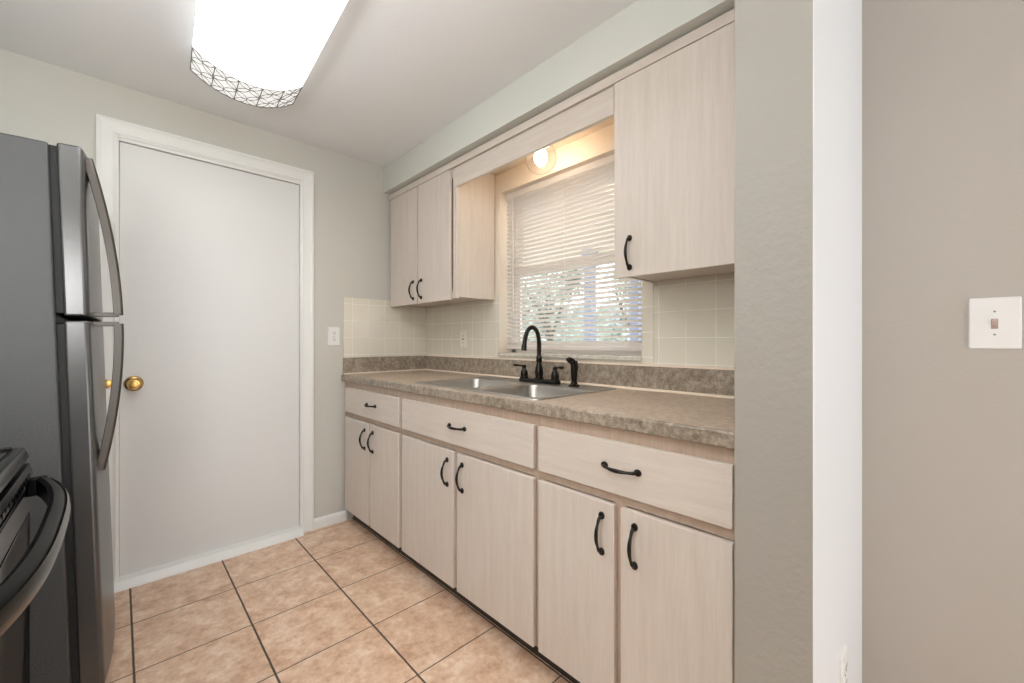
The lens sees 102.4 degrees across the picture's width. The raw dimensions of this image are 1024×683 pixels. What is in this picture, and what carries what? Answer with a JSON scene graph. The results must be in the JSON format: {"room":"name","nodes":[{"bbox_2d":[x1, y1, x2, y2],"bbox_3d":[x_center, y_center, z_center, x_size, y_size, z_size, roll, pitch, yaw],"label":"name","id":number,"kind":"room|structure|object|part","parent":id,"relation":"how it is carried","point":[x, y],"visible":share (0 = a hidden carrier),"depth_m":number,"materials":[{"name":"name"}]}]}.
{"room":"kitchen","nodes":[
{"label":"kitchen","id":0,"kind":"room"},
{"bbox_2d":[0,48,398,518],"bbox_3d":[-1.572,-0.025,2.177,2.830,2.290,0.120,0,0,-44],"label":"wall","id":1,"kind":"structure","parent":0,"point":[51,104],"depth_m":2.48,"materials":[{"name":"paint"}]},
{"bbox_2d":[105,137,299,576],"bbox_3d":[-1.548,0.090,2.148,0.847,2.060,0.155,0,0,-44],"label":"door","id":2,"kind":"structure","parent":1,"relation":"in","point":[209,250],"depth_m":2.11,"materials":[{"name":"paint"}]},
{"bbox_3d":[-1.814,0.190,1.844,0.042,0.042,0.008,0,0,-44],"label":"strike plate","id":3,"kind":"part","parent":2,"relation":"part of","materials":[{"name":"gold metal"}]},
{"bbox_3d":[-1.742,0.196,1.898,0.054,0.054,0.061,0,0,-44],"label":"knob","id":4,"kind":"part","parent":2,"relation":"part of","materials":[{"name":"gold metal"}]},
{"bbox_2d":[96,114,313,580],"bbox_3d":[-1.511,0.057,2.138,0.911,2.126,0.020,0,0,-44],"label":"trim","id":5,"kind":"structure","parent":1,"relation":"attached to","point":[109,130],"depth_m":2.10,"materials":[{"name":"paint"}]},
{"bbox_2d":[114,526,303,592],"bbox_3d":[-1.512,1.100,2.123,0.802,0.040,0.064,0,0,-44],"label":"trim","id":6,"kind":"structure","parent":1,"relation":"attached to","point":[128,581],"depth_m":2.07,"materials":[{"name":"paint"}]},
{"bbox_2d":[314,510,346,529],"bbox_3d":[-1.112,1.090,2.523,0.197,0.060,0.014,0,0,-44],"label":"baseboard","id":7,"kind":"structure","parent":1,"relation":"attached to","point":[330,519],"depth_m":2.52,"materials":[{"name":"paint"}]},
{"bbox_2d":[328,327,339,345],"bbox_3d":[-1.097,-0.032,2.541,0.070,0.114,0.009,0,0,-44],"label":"wall outlet","id":8,"kind":"object","parent":1,"relation":"attached to","point":[333,332],"visible":1,"depth_m":2.54,"materials":[{"name":"plastic"}]},
{"bbox_2d":[343,297,425,357],"bbox_3d":[-0.841,-0.088,2.785,0.596,0.380,0.008,0,0,-44],"label":"backsplash","id":9,"kind":"structure","parent":1,"relation":"attached to","point":[371,327],"depth_m":2.75,"materials":[{"name":"tile"}]},
{"bbox_2d":[0,0,636,166],"bbox_3d":[-0.587,-1.210,-0.214,4.655,0.080,4.900,0,0,-44],"label":"ceiling","id":10,"kind":"structure","parent":0,"point":[388,76],"depth_m":1.67,"materials":[{"name":"paint"}]},
{"bbox_2d":[190,0,347,107],"bbox_3d":[-0.755,-1.100,1.308,0.380,0.139,1.255,0,0,-40],"label":"ceiling light","id":11,"kind":"object","parent":10,"relation":"attached to","point":[257,53],"visible":1,"depth_m":1.46,"materials":[{"name":"white plastic"}]},
{"bbox_2d":[105,517,572,682],"bbox_3d":[-0.587,1.160,-0.214,4.655,0.080,4.900,0,0,-44],"label":"floor","id":12,"kind":"structure","parent":0,"point":[334,603],"depth_m":1.62,"materials":[{"name":"tile"}]},
{"bbox_2d":[0,447,70,682],"bbox_3d":[-1.045,0.599,0.426,0.795,1.042,0.766,0,0,-44],"label":"range","id":13,"kind":"object","parent":12,"relation":"on","point":[24,567],"visible":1,"depth_m":0.74,"materials":[{"name":"black metal"}]},
{"bbox_2d":[0,450,9,459],"bbox_3d":[-1.058,0.241,0.414,0.621,0.010,0.764,0,0,-44],"label":"cooktop","id":14,"kind":"object","parent":13,"relation":"in","point":[4,454],"depth_m":0.85,"materials":[{"name":"black glass"}]},
{"bbox_3d":[-1.049,0.246,0.422,0.645,0.031,0.766,0,0,-44],"label":"trim","id":15,"kind":"part","parent":13,"relation":"part of","materials":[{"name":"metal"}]},
{"bbox_3d":[-0.826,0.596,0.636,0.031,0.555,0.754,0,0,-44],"label":"oven door","id":16,"kind":"part","parent":13,"relation":"part of","materials":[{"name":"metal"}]},
{"bbox_3d":[-0.785,0.317,0.678,0.065,0.041,0.682,0,0,-44],"label":"handle","id":17,"kind":"part","parent":13,"relation":"part of","materials":[{"name":"black metal"}]},
{"bbox_3d":[-0.776,0.318,0.686,0.046,0.030,0.684,0,0,-44],"label":"handle trim","id":18,"kind":"part","parent":13,"relation":"part of","materials":[{"name":"metal"}]},
{"bbox_2d":[0,132,123,682],"bbox_3d":[-1.767,0.258,1.310,0.789,1.700,0.755,-2,2,-44],"label":"refrigerator","id":19,"kind":"object","parent":12,"relation":"on","point":[53,408],"visible":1,"depth_m":1.22,"materials":[{"name":"grey metal"}]},
{"bbox_3d":[-1.560,-0.332,1.507,0.074,0.510,0.754,-2,2,-44],"label":"freezer door","id":20,"kind":"part","parent":19,"relation":"part of","materials":[{"name":"metal"}]},
{"bbox_3d":[-1.543,0.505,1.524,0.074,1.136,0.754,-2,2,-44],"label":"fridge door","id":21,"kind":"part","parent":19,"relation":"part of","materials":[{"name":"metal"}]},
{"bbox_3d":[-1.312,-0.327,1.319,0.085,0.496,0.034,-2,2,-44],"label":"handle","id":22,"kind":"part","parent":19,"relation":"part of","materials":[{"name":"metal"}]},
{"bbox_3d":[-1.302,0.173,1.329,0.085,0.473,0.034,-2,2,-44],"label":"handle","id":23,"kind":"part","parent":19,"relation":"part of","materials":[{"name":"metal"}]},
{"bbox_2d":[345,381,412,561],"bbox_3d":[-0.600,0.683,2.506,0.643,0.873,0.735,0,0,-44],"label":"base cabinet","id":24,"kind":"object","parent":12,"relation":"on","point":[374,431],"visible":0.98,"depth_m":2.24,"materials":[{"name":"brown wood"}]},
{"bbox_3d":[-0.911,0.747,2.430,0.018,0.570,0.330,0,0,-44],"label":"door","id":25,"kind":"part","parent":24,"relation":"part of","materials":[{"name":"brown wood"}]},
{"bbox_3d":[-0.848,0.554,2.325,0.035,0.126,0.019,0,0,-44],"label":"handle","id":26,"kind":"part","parent":24,"relation":"part of","materials":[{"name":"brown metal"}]},
{"bbox_3d":[-0.777,0.554,2.251,0.035,0.126,0.019,0,0,-44],"label":"handle","id":27,"kind":"part","parent":24,"relation":"part of","materials":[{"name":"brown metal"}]},
{"bbox_3d":[-0.793,0.356,2.306,0.018,0.148,0.672,0,0,-44],"label":"drawer","id":28,"kind":"part","parent":24,"relation":"part of","materials":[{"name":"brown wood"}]},
{"bbox_3d":[-0.673,0.747,2.180,0.018,0.570,0.324,0,0,-44],"label":"door","id":29,"kind":"part","parent":24,"relation":"part of","materials":[{"name":"brown wood"}]},
{"bbox_2d":[402,392,548,663],"bbox_3d":[-0.030,0.683,1.908,0.643,0.873,0.916,0,0,-44],"label":"base cabinet","id":30,"kind":"object","parent":12,"relation":"on","point":[471,474],"visible":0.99,"depth_m":1.62,"materials":[{"name":"brown wood"}]},
{"bbox_3d":[-0.389,0.747,1.883,0.018,0.570,0.435,0,0,-44],"label":"door","id":31,"kind":"part","parent":30,"relation":"part of","materials":[{"name":"brown wood"}]},
{"bbox_3d":[-0.287,0.554,1.738,0.035,0.126,0.019,0,0,-44],"label":"handle","id":32,"kind":"part","parent":30,"relation":"part of","materials":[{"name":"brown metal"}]},
{"bbox_3d":[-0.239,0.353,1.688,0.035,0.019,0.126,0,0,-44],"label":"handle","id":33,"kind":"part","parent":30,"relation":"part of","materials":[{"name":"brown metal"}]},
{"bbox_3d":[-0.214,0.554,1.661,0.035,0.126,0.019,0,0,-44],"label":"handle","id":34,"kind":"part","parent":30,"relation":"part of","materials":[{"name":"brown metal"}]},
{"bbox_3d":[-0.231,0.356,1.717,0.018,0.148,0.893,0,0,-44],"label":"drawer","id":35,"kind":"part","parent":30,"relation":"part of","materials":[{"name":"brown wood"}]},
{"bbox_3d":[-0.073,0.747,1.551,0.018,0.570,0.435,0,0,-44],"label":"door","id":36,"kind":"part","parent":30,"relation":"part of","materials":[{"name":"brown wood"}]},
{"bbox_2d":[341,355,733,448],"bbox_3d":[-0.058,0.170,1.960,0.613,0.148,2.282,0,0,-44],"label":"countertop","id":37,"kind":"structure","parent":30,"relation":"on","point":[695,404],"depth_m":1.59,"materials":[{"name":"laminate"}]},
{"bbox_2d":[415,376,615,399],"bbox_3d":[-0.014,0.299,1.901,0.517,0.198,0.836,0,0,-44],"label":"sink","id":38,"kind":"object","parent":37,"relation":"in","point":[501,386],"visible":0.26,"depth_m":1.89,"materials":[{"name":"metal"}]},
{"bbox_2d":[513,325,563,384],"bbox_3d":[0.106,0.061,1.991,0.130,0.281,0.334,0,0,-44],"label":"faucet","id":39,"kind":"object","parent":38,"relation":"on","point":[538,378],"visible":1,"depth_m":2.00,"materials":[{"name":"black metal"}]},
{"bbox_3d":[0.062,0.149,2.091,0.042,0.066,0.042,0,0,-44],"label":"handle","id":40,"kind":"part","parent":39,"relation":"part of","materials":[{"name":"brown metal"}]},
{"bbox_3d":[0.099,0.052,1.994,0.126,0.262,0.044,0,0,-35],"label":"spout","id":41,"kind":"part","parent":39,"relation":"part of","materials":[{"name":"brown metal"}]},
{"bbox_3d":[0.133,0.192,2.017,0.056,0.020,0.255,0,0,-44],"label":"plate","id":42,"kind":"part","parent":39,"relation":"part of","materials":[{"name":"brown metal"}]},
{"bbox_3d":[0.203,0.149,1.943,0.042,0.066,0.042,0,0,-44],"label":"handle","id":43,"kind":"part","parent":39,"relation":"part of","materials":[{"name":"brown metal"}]},
{"bbox_2d":[566,357,579,386],"bbox_3d":[0.274,0.135,1.841,0.063,0.133,0.051,0,0,-44],"label":"sprayer","id":44,"kind":"object","parent":38,"relation":"on","point":[573,363],"visible":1,"depth_m":1.83,"materials":[{"name":"black metal"}]},
{"bbox_2d":[538,415,733,682],"bbox_3d":[0.502,0.683,1.351,0.643,0.873,0.624,0,0,-44],"label":"base cabinet","id":45,"kind":"object","parent":12,"relation":"on","point":[636,530],"visible":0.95,"depth_m":1.12,"materials":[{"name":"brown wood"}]},
{"bbox_3d":[0.193,0.747,1.272,0.018,0.570,0.290,0,0,-44],"label":"door","id":46,"kind":"part","parent":45,"relation":"part of","materials":[{"name":"brown wood"}]},
{"bbox_3d":[0.247,0.554,1.178,0.035,0.126,0.019,0,0,-44],"label":"handle","id":47,"kind":"part","parent":45,"relation":"part of","materials":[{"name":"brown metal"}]},
{"bbox_3d":[0.290,0.353,1.133,0.035,0.019,0.126,0,0,-44],"label":"handle","id":48,"kind":"part","parent":45,"relation":"part of","materials":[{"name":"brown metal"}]},
{"bbox_3d":[0.319,0.554,1.102,0.035,0.126,0.019,0,0,-44],"label":"handle","id":49,"kind":"part","parent":45,"relation":"part of","materials":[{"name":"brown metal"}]},
{"bbox_3d":[0.301,0.356,1.160,0.018,0.148,0.600,0,0,-44],"label":"drawer","id":50,"kind":"part","parent":45,"relation":"part of","materials":[{"name":"brown wood"}]},
{"bbox_3d":[0.408,0.747,1.047,0.018,0.570,0.290,0,0,-44],"label":"door","id":51,"kind":"part","parent":45,"relation":"part of","materials":[{"name":"brown wood"}]},
{"bbox_2d":[384,0,733,194],"bbox_3d":[0.045,-1.085,2.058,0.333,0.170,2.284,0,0,-44],"label":"soffit","id":52,"kind":"structure","parent":0,"point":[644,27],"depth_m":1.65,"materials":[{"name":"paint"}]},
{"bbox_2d":[426,124,733,367],"bbox_3d":[0.216,-0.025,2.222,0.160,2.290,2.284,0,0,-44],"label":"wall","id":53,"kind":"structure","parent":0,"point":[597,145],"depth_m":1.91,"materials":[{"name":"tile"}]},
{"bbox_2d":[389,159,494,307],"bbox_3d":[-0.482,-0.614,2.600,0.331,0.768,0.752,0,0,-44],"label":"upper cabinet","id":54,"kind":"object","parent":53,"relation":"attached to","point":[443,233],"visible":0.98,"depth_m":2.39,"materials":[{"name":"brown wood"}]},
{"bbox_3d":[-0.692,-0.588,2.643,0.018,0.716,0.336,0,0,-44],"label":"door","id":55,"kind":"part","parent":54,"relation":"part of","materials":[{"name":"brown wood"}]},
{"bbox_3d":[-0.622,-0.316,2.532,0.035,0.126,0.019,0,0,-44],"label":"handle","id":56,"kind":"part","parent":54,"relation":"part of","materials":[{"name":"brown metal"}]},
{"bbox_3d":[-0.557,-0.316,2.464,0.035,0.126,0.019,0,0,-44],"label":"handle","id":57,"kind":"part","parent":54,"relation":"part of","materials":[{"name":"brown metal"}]},
{"bbox_3d":[-0.569,-0.969,2.517,0.014,0.034,0.752,0,0,-44],"label":"rail","id":58,"kind":"part","parent":54,"relation":"part of","materials":[{"name":"brown wood"}]},
{"bbox_3d":[-0.557,-0.618,2.529,0.019,0.760,0.752,0,0,-44],"label":"frame","id":59,"kind":"part","parent":54,"relation":"part of","materials":[{"name":"brown wood"}]},
{"bbox_3d":[-0.451,-0.588,2.391,0.018,0.716,0.333,0,0,-44],"label":"door","id":60,"kind":"part","parent":54,"relation":"part of","materials":[{"name":"brown wood"}]},
{"bbox_2d":[454,74,613,186],"bbox_3d":[0.137,-0.922,1.985,0.300,0.154,0.991,0,0,-44],"label":"window valance","id":61,"kind":"object","parent":54,"relation":"attached to","point":[590,110],"visible":0.89,"depth_m":1.82,"materials":[{"name":"brown wood"}]},
{"bbox_3d":[0.147,-0.992,1.995,0.271,0.012,0.991,0,0,-44],"label":"panel","id":62,"kind":"part","parent":61,"relation":"part of","materials":[{"name":"beige wood"}]},
{"bbox_2d":[460,330,467,347],"bbox_3d":[-0.312,-0.015,2.656,0.010,0.112,0.074,0,0,-44],"label":"wall outlet","id":63,"kind":"object","parent":53,"relation":"attached to","point":[463,334],"visible":1,"depth_m":2.65,"materials":[{"name":"beige plastic"}]},
{"bbox_2d":[462,334,464,343],"bbox_3d":[-0.314,-0.015,2.654,0.003,0.067,0.033,0,0,-44],"label":"receptacle","id":64,"kind":"object","parent":63,"relation":"attached to","point":[463,335],"depth_m":2.65,"materials":[{"name":"beige plastic"}]},
{"bbox_2d":[525,147,555,172],"bbox_3d":[0.137,-0.890,1.957,0.152,0.190,0.152,0,0,-44],"label":"globe light","id":65,"kind":"object","parent":53,"relation":"attached to","point":[540,157],"visible":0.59,"depth_m":1.94,"materials":[{"name":"glass"}]},
{"bbox_3d":[0.137,-0.881,1.957,0.065,0.081,0.065,0,0,-44],"label":"bulb","id":66,"kind":"part","parent":65,"relation":"part of","materials":[{"name":"white glass"}]},
{"bbox_2d":[498,352,641,360],"bbox_3d":[0.274,0.074,2.116,0.122,0.020,0.913,0,0,-44],"label":"window sill","id":67,"kind":"structure","parent":53,"relation":"attached to","point":[515,354],"depth_m":2.00,"materials":[{"name":"stone"}]},
{"bbox_2d":[505,154,641,351],"bbox_3d":[0.274,-0.410,2.117,0.044,0.908,0.891,0,0,-44],"label":"window blind","id":68,"kind":"object","parent":53,"relation":"attached to","point":[544,192],"visible":0.82,"depth_m":2.11,"materials":[{"name":"white plastic"}]},
{"bbox_3d":[-0.009,-0.484,2.393,0.014,0.692,0.014,0,0,-44],"label":"lift cord","id":69,"kind":"part","parent":68,"relation":"part of","materials":[{"name":"white fabric"}]},
{"bbox_3d":[0.039,-0.400,2.371,0.028,0.860,0.002,0,0,-44],"label":"ladder cord","id":70,"kind":"part","parent":68,"relation":"part of","materials":[{"name":"white fabric"}]},
{"bbox_3d":[0.278,-0.400,2.121,0.028,0.860,0.002,0,0,-44],"label":"ladder cord","id":71,"kind":"part","parent":68,"relation":"part of","materials":[{"name":"white fabric"}]},
{"bbox_3d":[0.278,0.033,2.121,0.030,0.022,0.887,0,0,-44],"label":"rail","id":72,"kind":"part","parent":68,"relation":"part of","materials":[{"name":"white plastic"}]},
{"bbox_3d":[0.516,-0.400,1.871,0.028,0.860,0.002,0,0,-44],"label":"ladder cord","id":73,"kind":"part","parent":68,"relation":"part of","materials":[{"name":"white fabric"}]},
{"bbox_2d":[512,174,641,355],"bbox_3d":[0.332,-0.403,2.172,0.050,0.935,0.915,0,0,-44],"label":"window","id":74,"kind":"structure","parent":53,"relation":"attached to","point":[638,353],"depth_m":2.19,"materials":[{"name":"plastic"}]},
{"bbox_3d":[0.341,-0.618,2.181,0.018,0.445,0.843,0,0,-44],"label":"sash","id":75,"kind":"part","parent":74,"relation":"part of","materials":[{"name":"plastic"}]},
{"bbox_3d":[0.325,-0.195,2.166,0.018,0.460,0.843,0,0,-44],"label":"sash","id":76,"kind":"part","parent":74,"relation":"part of","materials":[{"name":"plastic"}]},
{"bbox_2d":[425,356,733,395],"bbox_3d":[0.158,0.154,2.165,0.019,0.102,2.280,0,0,-44],"label":"backsplash","id":77,"kind":"structure","parent":53,"relation":"attached to","point":[707,381],"depth_m":1.83,"materials":[{"name":"laminate"}]},
{"bbox_2d":[612,9,733,282],"bbox_3d":[0.644,-0.614,1.419,0.331,0.768,0.528,0,0,-44],"label":"upper cabinet","id":78,"kind":"object","parent":53,"relation":"attached to","point":[674,105],"visible":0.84,"depth_m":1.35,"materials":[{"name":"brown wood"}]},
{"bbox_3d":[0.406,-0.316,1.454,0.035,0.126,0.019,0,0,-44],"label":"handle","id":79,"kind":"part","parent":78,"relation":"part of","materials":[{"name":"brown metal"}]},
{"bbox_3d":[0.558,-0.969,1.336,0.014,0.034,0.528,0,0,-44],"label":"rail","id":80,"kind":"part","parent":78,"relation":"part of","materials":[{"name":"brown wood"}]},
{"bbox_2d":[734,0,861,682],"bbox_3d":[0.781,-0.025,1.084,0.683,2.290,0.143,0,0,-44],"label":"wall partition","id":81,"kind":"structure","parent":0,"point":[798,63],"depth_m":0.86,"materials":[{"name":"paint"}]},
{"bbox_2d":[839,644,846,682],"bbox_3d":[0.817,0.818,1.013,0.070,0.114,0.009,0,0,-44],"label":"wall outlet","id":82,"kind":"object","parent":81,"relation":"attached to","point":[843,657],"visible":1,"depth_m":1.00,"materials":[{"name":"plastic"}]},
{"bbox_2d":[844,659,846,674],"bbox_3d":[0.819,0.798,1.011,0.033,0.028,0.003,0,0,-44],"label":"receptacle","id":83,"kind":"object","parent":82,"relation":"attached to","point":[845,660],"depth_m":1.00,"materials":[{"name":"plastic"}]},
{"bbox_2d":[862,0,1023,682],"bbox_3d":[1.890,-0.025,0.504,0.120,2.290,2.520,0,0,-44],"label":"wall","id":84,"kind":"structure","parent":0,"point":[943,80],"depth_m":1.15,"materials":[{"name":"paint"}]},
{"bbox_2d":[969,296,1021,348],"bbox_3d":[1.254,-0.048,1.070,0.019,0.134,0.090,0,0,-44],"label":"light switch","id":85,"kind":"object","parent":84,"relation":"attached to","point":[995,322],"visible":1,"depth_m":1.07,"materials":[{"name":"plastic"}]},
{"label":"outside","id":86,"kind":"structure","parent":0,"visible":0},
{"bbox_3d":[8.751,1.420,13.876,28.180,0.100,36.000,0,0,-44],"label":"ground","id":87,"kind":"structure","parent":86,"visible":0},
{"bbox_2d":[522,277,546,323],"bbox_3d":[0.152,-0.680,13.412,2.928,4.129,2.554,0,0,30],"label":"tree","id":88,"kind":"object","parent":87,"relation":"on","point":[525,277],"visible":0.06,"depth_m":13.12,"materials":[{"name":"green plant"}]},
{"bbox_2d":[522,264,613,340],"bbox_3d":[1.148,-0.799,9.755,4.084,4.358,2.247,0,0,-44],"label":"tree","id":89,"kind":"object","parent":87,"relation":"on","point":[608,264],"visible":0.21,"depth_m":9.34,"materials":[{"name":"green plant"}]},
{"bbox_2d":[522,293,629,340],"bbox_3d":[2.887,-0.366,19.988,2.058,3.666,22.734,0,0,-44],"label":"hedge","id":90,"kind":"object","parent":87,"relation":"on","point":[611,309],"visible":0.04,"depth_m":18.41,"materials":[{"name":"green plant"}]},
{"bbox_2d":[598,265,629,329],"bbox_3d":[2.912,-0.914,9.071,3.004,4.584,2.711,0,0,-44],"label":"tree","id":91,"kind":"object","parent":87,"relation":"on","point":[602,265],"visible":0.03,"depth_m":9.18,"materials":[{"name":"green plant"}]},
{"bbox_3d":[0.274,1.270,4.407,2.920,0.200,10.000,0,0,-44],"label":"patio slab","id":92,"kind":"object","parent":87,"relation":"on","visible":0},
{"bbox_2d":[582,249,597,340],"bbox_3d":[1.010,-0.005,5.330,0.160,2.350,0.150,0,0,-44],"label":"porch post","id":93,"kind":"object","parent":92,"relation":"on","point":[585,339],"visible":0.12,"depth_m":5.29,"materials":[{"name":"paint"}]},
{"bbox_2d":[630,280,640,340],"bbox_3d":[1.466,-0.005,4.853,0.160,2.350,0.150,0,0,-44],"label":"porch post","id":94,"kind":"object","parent":92,"relation":"on","point":[635,297],"visible":0.02,"depth_m":4.80,"materials":[{"name":"paint"}]},
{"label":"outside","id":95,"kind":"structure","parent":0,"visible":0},
{"bbox_2d":[525,180,613,265],"bbox_3d":[-0.035,-1.240,4.803,3.020,0.120,11.000,0,0,-44],"label":"porch roof","id":96,"kind":"structure","parent":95,"point":[608,180],"depth_m":4.59,"materials":[{"name":"paint"}]}
]}

